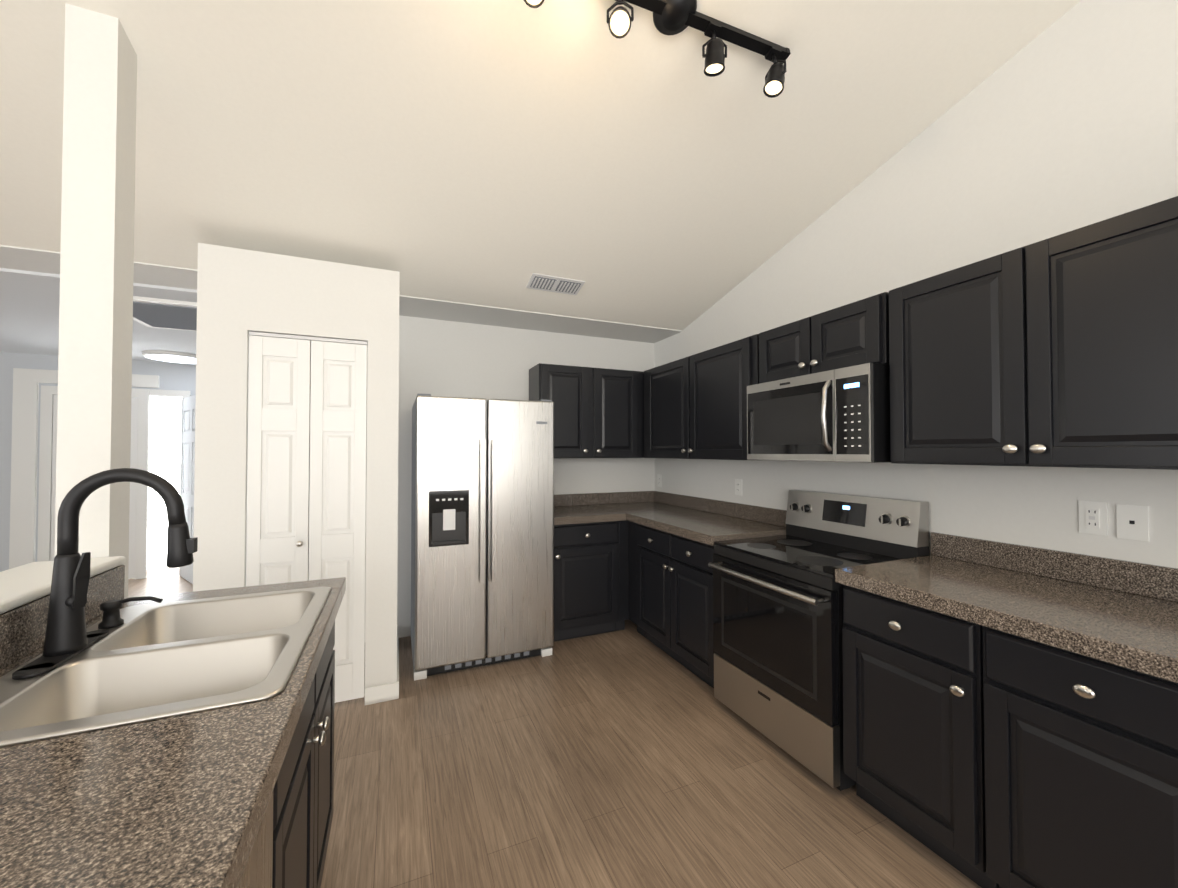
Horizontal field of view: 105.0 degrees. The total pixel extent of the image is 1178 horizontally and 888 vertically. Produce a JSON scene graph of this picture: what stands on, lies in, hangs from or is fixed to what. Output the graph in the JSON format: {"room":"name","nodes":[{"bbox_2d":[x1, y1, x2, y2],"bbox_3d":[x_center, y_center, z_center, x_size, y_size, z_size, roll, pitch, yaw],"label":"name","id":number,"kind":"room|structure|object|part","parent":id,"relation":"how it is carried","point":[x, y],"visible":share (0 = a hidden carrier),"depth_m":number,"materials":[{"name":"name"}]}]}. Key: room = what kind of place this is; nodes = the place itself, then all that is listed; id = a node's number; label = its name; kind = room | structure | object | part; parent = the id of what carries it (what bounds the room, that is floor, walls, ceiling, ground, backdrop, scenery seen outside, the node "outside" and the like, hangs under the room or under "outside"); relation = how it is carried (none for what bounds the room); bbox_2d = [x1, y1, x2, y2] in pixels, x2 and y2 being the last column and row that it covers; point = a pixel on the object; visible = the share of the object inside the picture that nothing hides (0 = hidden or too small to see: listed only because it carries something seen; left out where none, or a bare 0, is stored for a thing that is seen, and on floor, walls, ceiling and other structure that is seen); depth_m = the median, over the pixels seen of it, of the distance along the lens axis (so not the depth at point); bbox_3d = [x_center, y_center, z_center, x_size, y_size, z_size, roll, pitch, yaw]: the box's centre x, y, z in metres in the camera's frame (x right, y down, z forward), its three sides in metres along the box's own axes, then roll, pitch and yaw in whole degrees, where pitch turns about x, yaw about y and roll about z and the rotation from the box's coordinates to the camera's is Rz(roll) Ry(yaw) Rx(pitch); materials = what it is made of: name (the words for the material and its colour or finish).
{"room":"kitchen","nodes":[
{"label":"kitchen","id":0,"kind":"room"},
{"bbox_2d":[0,352,195,578],"bbox_3d":[-6.303,0.199,4.687,6.300,2.600,0.150,0,-1,-23],"label":"wall","id":1,"kind":"structure","parent":0,"point":[173,376],"depth_m":4.75,"materials":[{"name":"paint"}]},
{"bbox_2d":[37,385,57,561],"bbox_3d":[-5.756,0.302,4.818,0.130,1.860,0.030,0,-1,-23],"label":"door","id":2,"kind":"structure","parent":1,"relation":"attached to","point":[49,394],"depth_m":4.80,"materials":[{"name":"white wood"}]},
{"bbox_2d":[9,368,190,568],"bbox_3d":[-5.341,0.354,4.997,1.455,2.300,0.030,0,-1,-23],"label":"door frame","id":3,"kind":"structure","parent":1,"relation":"attached to","point":[24,462],"depth_m":4.74,"materials":[{"name":"white wood"}]},
{"bbox_2d":[128,389,149,578],"bbox_3d":[-5.070,0.441,5.109,0.162,2.129,0.030,0,-1,-23],"label":"door frame","id":4,"kind":"structure","parent":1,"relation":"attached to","point":[139,492],"depth_m":5.10,"materials":[{"name":"white wood"}]},
{"bbox_2d":[179,395,195,583],"bbox_3d":[-4.352,0.479,4.965,0.852,2.030,0.040,-1,-1,37],"label":"door leaf","id":5,"kind":"structure","parent":1,"relation":"in","point":[187,453],"depth_m":5.01,"materials":[{"name":"white wood"}]},
{"bbox_2d":[193,243,399,687],"bbox_3d":[-1.724,0.229,2.872,0.940,2.480,0.920,0,-1,-23],"label":"wall","id":6,"kind":"structure","parent":0,"point":[241,293],"depth_m":2.41,"materials":[{"name":"paint"}]},
{"bbox_2d":[246,331,366,702],"bbox_3d":[-1.526,0.416,2.461,0.557,2.021,0.075,0,-1,-23],"label":"bifold pantry door","id":7,"kind":"structure","parent":6,"relation":"in","point":[306,459],"depth_m":2.48,"materials":[{"name":"white wood"}]},
{"bbox_2d":[395,626,398,698],"bbox_3d":[-1.283,1.424,3.032,0.013,0.095,0.933,0,-1,-23],"label":"baseboard","id":8,"kind":"structure","parent":6,"relation":"attached to","point":[396,683],"depth_m":2.71,"materials":[{"name":"white wood"}]},
{"bbox_2d":[365,315,651,637],"bbox_3d":[-0.833,-0.715,3.844,3.090,4.400,0.140,0,-1,-23],"label":"wall","id":9,"kind":"structure","parent":0,"point":[443,358],"depth_m":3.76,"materials":[{"name":"paint"}]},
{"bbox_2d":[529,363,640,457],"bbox_3d":[-0.047,-0.267,3.918,0.891,0.762,0.323,0,-1,-23],"label":"upper cabinet","id":10,"kind":"object","parent":9,"relation":"attached to","point":[598,412],"depth_m":3.79,"materials":[{"name":"black wood"}]},
{"bbox_2d":[641,371,643,457],"bbox_3d":[0.502,-0.263,4.152,0.419,0.762,0.323,0,-1,-23],"label":"upper cabinet","id":11,"kind":"object","parent":9,"relation":"attached to","point":[642,373],"depth_m":3.99,"materials":[{"name":"black wood"}]},
{"bbox_2d":[0,0,1080,362],"bbox_3d":[-3.004,-2.126,0.941,9.700,2.200,12.500,0,-1,-23],"label":"ceiling","id":12,"kind":"structure","parent":0,"point":[484,160],"depth_m":2.00,"materials":[{"name":"paint"}]},
{"bbox_2d":[133,296,196,330],"bbox_3d":[-3.103,-0.968,3.424,0.680,0.031,0.820,0,-1,-23],"label":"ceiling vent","id":13,"kind":"object","parent":12,"relation":"in","point":[163,313],"visible":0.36,"depth_m":3.29,"materials":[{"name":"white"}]},
{"bbox_2d":[142,350,195,363],"bbox_3d":[-4.440,-0.940,4.875,0.540,0.040,0.540,0,-1,-23],"label":"recessed light","id":14,"kind":"object","parent":12,"relation":"in","point":[175,356],"visible":0.75,"depth_m":4.74,"materials":[{"name":"white"}]},
{"bbox_2d":[526,273,584,294],"bbox_3d":[-0.229,-1.100,3.110,0.370,0.046,0.167,0,-1,-23],"label":"ceiling vent","id":15,"kind":"object","parent":12,"relation":"in","point":[554,284],"visible":1,"depth_m":3.10,"materials":[{"name":"silver metal"}]},
{"bbox_2d":[524,0,790,97],"bbox_3d":[0.254,-1.422,1.549,1.092,0.216,0.149,0,-1,-23],"label":"track light","id":16,"kind":"object","parent":12,"relation":"attached to","point":[672,17],"visible":1,"depth_m":1.60,"materials":[{"name":"black metal"}]},
{"bbox_2d":[128,566,980,887],"bbox_3d":[-2.958,1.486,0.900,9.800,0.100,12.500,0,-1,-23],"label":"floor","id":17,"kind":"structure","parent":0,"point":[628,756],"depth_m":1.89,"materials":[{"name":"brown wood"}]},
{"bbox_2d":[54,3,136,598],"bbox_3d":[-1.594,-0.014,1.462,0.124,2.917,0.116,0,-1,-23],"label":"post","id":18,"kind":"object","parent":17,"relation":"on","point":[96,270],"visible":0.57,"depth_m":1.43,"materials":[{"name":"paint"}]},
{"bbox_2d":[147,397,181,566],"bbox_3d":[-5.186,0.367,5.742,1.045,2.300,0.020,0,-1,-23],"label":"exterior daylight","id":19,"kind":"object","parent":17,"relation":"on","point":[165,440],"visible":0.07,"depth_m":5.66,"materials":[{"name":"white"}]},
{"bbox_2d":[237,791,272,887],"bbox_3d":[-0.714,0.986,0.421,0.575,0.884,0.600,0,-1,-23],"label":"end panel","id":20,"kind":"object","parent":17,"relation":"on","point":[257,871],"depth_m":0.74,"materials":[{"name":"beige wood"}]},
{"bbox_2d":[272,621,334,887],"bbox_3d":[-0.528,0.976,-0.015,0.636,0.888,3.500,0,-1,-23],"label":"base cabinet","id":21,"kind":"object","parent":17,"relation":"on","point":[303,798],"visible":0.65,"depth_m":1.17,"materials":[{"name":"black wood"}]},
{"bbox_2d":[0,565,345,887],"bbox_3d":[-0.514,0.443,-0.051,0.633,0.174,3.600,0,-1,-23],"label":"countertop","id":22,"kind":"structure","parent":21,"relation":"on","point":[181,801],"depth_m":0.65,"materials":[{"name":"brown stone"}]},
{"bbox_2d":[12,468,197,679],"bbox_3d":[-1.120,0.270,1.091,0.271,0.428,0.258,0,-1,-23],"label":"faucet","id":23,"kind":"object","parent":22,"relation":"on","point":[68,636],"visible":1,"depth_m":1.04,"materials":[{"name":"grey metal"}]},
{"bbox_2d":[0,587,331,747],"bbox_3d":[-1.005,0.585,1.124,0.557,0.198,0.779,0,-1,-23],"label":"double-bowl sink","id":24,"kind":"object","parent":22,"relation":"in","point":[149,662],"visible":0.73,"depth_m":1.08,"materials":[{"name":"silver metal"}]},
{"bbox_2d":[98,596,162,628],"bbox_3d":[-1.245,0.451,1.233,0.131,0.072,0.048,0,-1,-23],"label":"soap dispenser","id":25,"kind":"object","parent":24,"relation":"on","point":[110,609],"visible":1,"depth_m":1.21,"materials":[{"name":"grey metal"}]},
{"bbox_2d":[411,394,553,680],"bbox_3d":[-0.795,0.581,3.295,0.905,1.790,0.820,0,-1,-23],"label":"fridge","id":26,"kind":"object","parent":17,"relation":"on","point":[425,673],"depth_m":2.94,"materials":[{"name":"grey metal"}]},
{"bbox_3d":[-0.887,0.544,2.913,0.433,1.700,0.089,0,-1,-23],"label":"fridge door","id":27,"kind":"part","parent":26,"relation":"part of","materials":[{"name":"silver metal"}]},
{"bbox_3d":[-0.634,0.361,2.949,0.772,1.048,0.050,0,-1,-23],"label":"fridge handle","id":28,"kind":"part","parent":26,"relation":"part of","materials":[{"name":"silver metal"}]},
{"bbox_3d":[-0.468,0.547,3.092,0.458,1.700,0.089,0,-1,-23],"label":"fridge door","id":29,"kind":"part","parent":26,"relation":"part of","materials":[{"name":"silver metal"}]},
{"bbox_2d":[554,520,628,641],"bbox_3d":[0.183,1.040,3.813,1.248,0.888,0.656,0,-1,-23],"label":"base cabinet","id":30,"kind":"object","parent":17,"relation":"on","point":[591,578],"visible":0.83,"depth_m":3.43,"materials":[{"name":"black wood"}]},
{"bbox_2d":[554,491,786,545],"bbox_3d":[0.386,0.507,3.346,1.258,0.160,1.692,0,-1,-23],"label":"countertop","id":31,"kind":"structure","parent":30,"relation":"on","point":[706,521],"depth_m":3.41,"materials":[{"name":"brown stone"}]},
{"bbox_2d":[629,521,714,687],"bbox_3d":[0.782,1.030,3.177,0.656,0.888,1.084,0,-1,-23],"label":"base cabinet","id":32,"kind":"object","parent":17,"relation":"on","point":[670,594],"visible":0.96,"depth_m":2.96,"materials":[{"name":"black wood"}]},
{"bbox_2d":[708,490,928,790],"bbox_3d":[1.113,0.864,2.310,0.698,1.190,0.760,0,-1,-23],"label":"range","id":33,"kind":"object","parent":17,"relation":"on","point":[777,632],"visible":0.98,"depth_m":2.16,"materials":[{"name":"silver metal"}]},
{"bbox_2d":[842,584,998,887],"bbox_3d":[1.392,1.006,1.746,0.656,0.888,0.477,0,-1,-23],"label":"base cabinet","id":34,"kind":"object","parent":17,"relation":"on","point":[913,732],"visible":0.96,"depth_m":1.58,"materials":[{"name":"black wood"}]},
{"bbox_2d":[982,625,1177,887],"bbox_3d":[1.583,0.998,1.298,0.656,0.888,0.484,0,-1,-23],"label":"base cabinet","id":35,"kind":"object","parent":17,"relation":"on","point":[1081,767],"visible":0.96,"depth_m":1.21,"materials":[{"name":"black wood"}]},
{"bbox_3d":[1.877,0.987,0.609,0.656,0.888,0.995,0,-1,-23],"label":"base cabinet","id":36,"kind":"object","parent":17,"relation":"on","visible":0},
{"bbox_2d":[835,532,1177,682],"bbox_3d":[1.689,0.468,1.069,0.648,0.160,1.974,0,-1,-23],"label":"countertop","id":37,"kind":"structure","parent":36,"relation":"on","point":[1122,613],"depth_m":1.50,"materials":[{"name":"brown stone"}]},
{"bbox_2d":[652,0,1177,567],"bbox_3d":[2.215,-0.765,0.866,0.140,4.400,8.010,0,-1,-23],"label":"wall","id":38,"kind":"structure","parent":0,"point":[1066,122],"depth_m":1.87,"materials":[{"name":"paint"}]},
{"bbox_2d":[657,474,661,486],"bbox_3d":[0.668,0.340,4.284,0.008,0.116,0.072,0,-1,-23],"label":"outlet","id":39,"kind":"object","parent":38,"relation":"attached to","point":[659,480],"visible":1,"depth_m":4.28,"materials":[{"name":"white plastic"}]},
{"bbox_2d":[644,334,758,459],"bbox_3d":[0.864,-0.276,3.389,0.356,0.762,1.355,0,-1,-23],"label":"upper cabinet","id":40,"kind":"object","parent":38,"relation":"attached to","point":[695,406],"visible":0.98,"depth_m":3.17,"materials":[{"name":"black wood"}]},
{"bbox_2d":[735,479,741,495],"bbox_3d":[1.089,0.309,3.297,0.008,0.116,0.072,0,-1,-23],"label":"electrical outlet","id":41,"kind":"object","parent":38,"relation":"attached to","point":[738,486],"visible":1,"depth_m":3.29,"materials":[{"name":"white plastic"}]},
{"bbox_2d":[759,292,889,383],"bbox_3d":[1.285,-0.514,2.406,0.356,0.318,0.760,0,-1,-23],"label":"upper cabinet","id":42,"kind":"object","parent":38,"relation":"attached to","point":[852,334],"visible":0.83,"depth_m":2.25,"materials":[{"name":"black wood"}]},
{"bbox_2d":[747,363,890,462],"bbox_3d":[1.237,-0.134,2.380,0.458,0.436,0.756,0,-1,-23],"label":"over-the-range microwave","id":43,"kind":"object","parent":42,"relation":"attached to","point":[839,415],"visible":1,"depth_m":2.16,"materials":[{"name":"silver metal"}]},
{"bbox_2d":[889,196,1177,469],"bbox_3d":[1.626,-0.306,1.602,0.356,0.762,0.950,0,-1,-23],"label":"upper cabinet","id":44,"kind":"object","parent":38,"relation":"attached to","point":[1060,350],"visible":1,"depth_m":1.49,"materials":[{"name":"black wood"}]},
{"bbox_2d":[1078,501,1107,535],"bbox_3d":[1.804,0.262,1.620,0.010,0.116,0.072,0,-1,-23],"label":"outlet","id":45,"kind":"object","parent":38,"relation":"attached to","point":[1093,517],"visible":1,"depth_m":1.62,"materials":[{"name":"white plastic"}]},
{"bbox_2d":[1116,504,1148,540],"bbox_3d":[1.843,0.263,1.534,0.006,0.116,0.072,0,-1,-23],"label":"outlet","id":46,"kind":"object","parent":38,"relation":"attached to","point":[1132,522],"visible":1,"depth_m":1.53,"materials":[{"name":"white plastic"}]},
{"bbox_3d":[-0.810,0.882,-0.322,0.115,1.065,3.749,0,-1,-23],"label":"wall","id":47,"kind":"structure","parent":0,"visible":0},
{"bbox_2d":[0,556,125,613],"bbox_3d":[-0.837,0.335,-0.324,0.217,0.027,3.748,0,-1,-23],"label":"sill ledge","id":48,"kind":"object","parent":47,"relation":"on","point":[25,584],"visible":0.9,"depth_m":1.17,"materials":[{"name":"white"}]}
]}

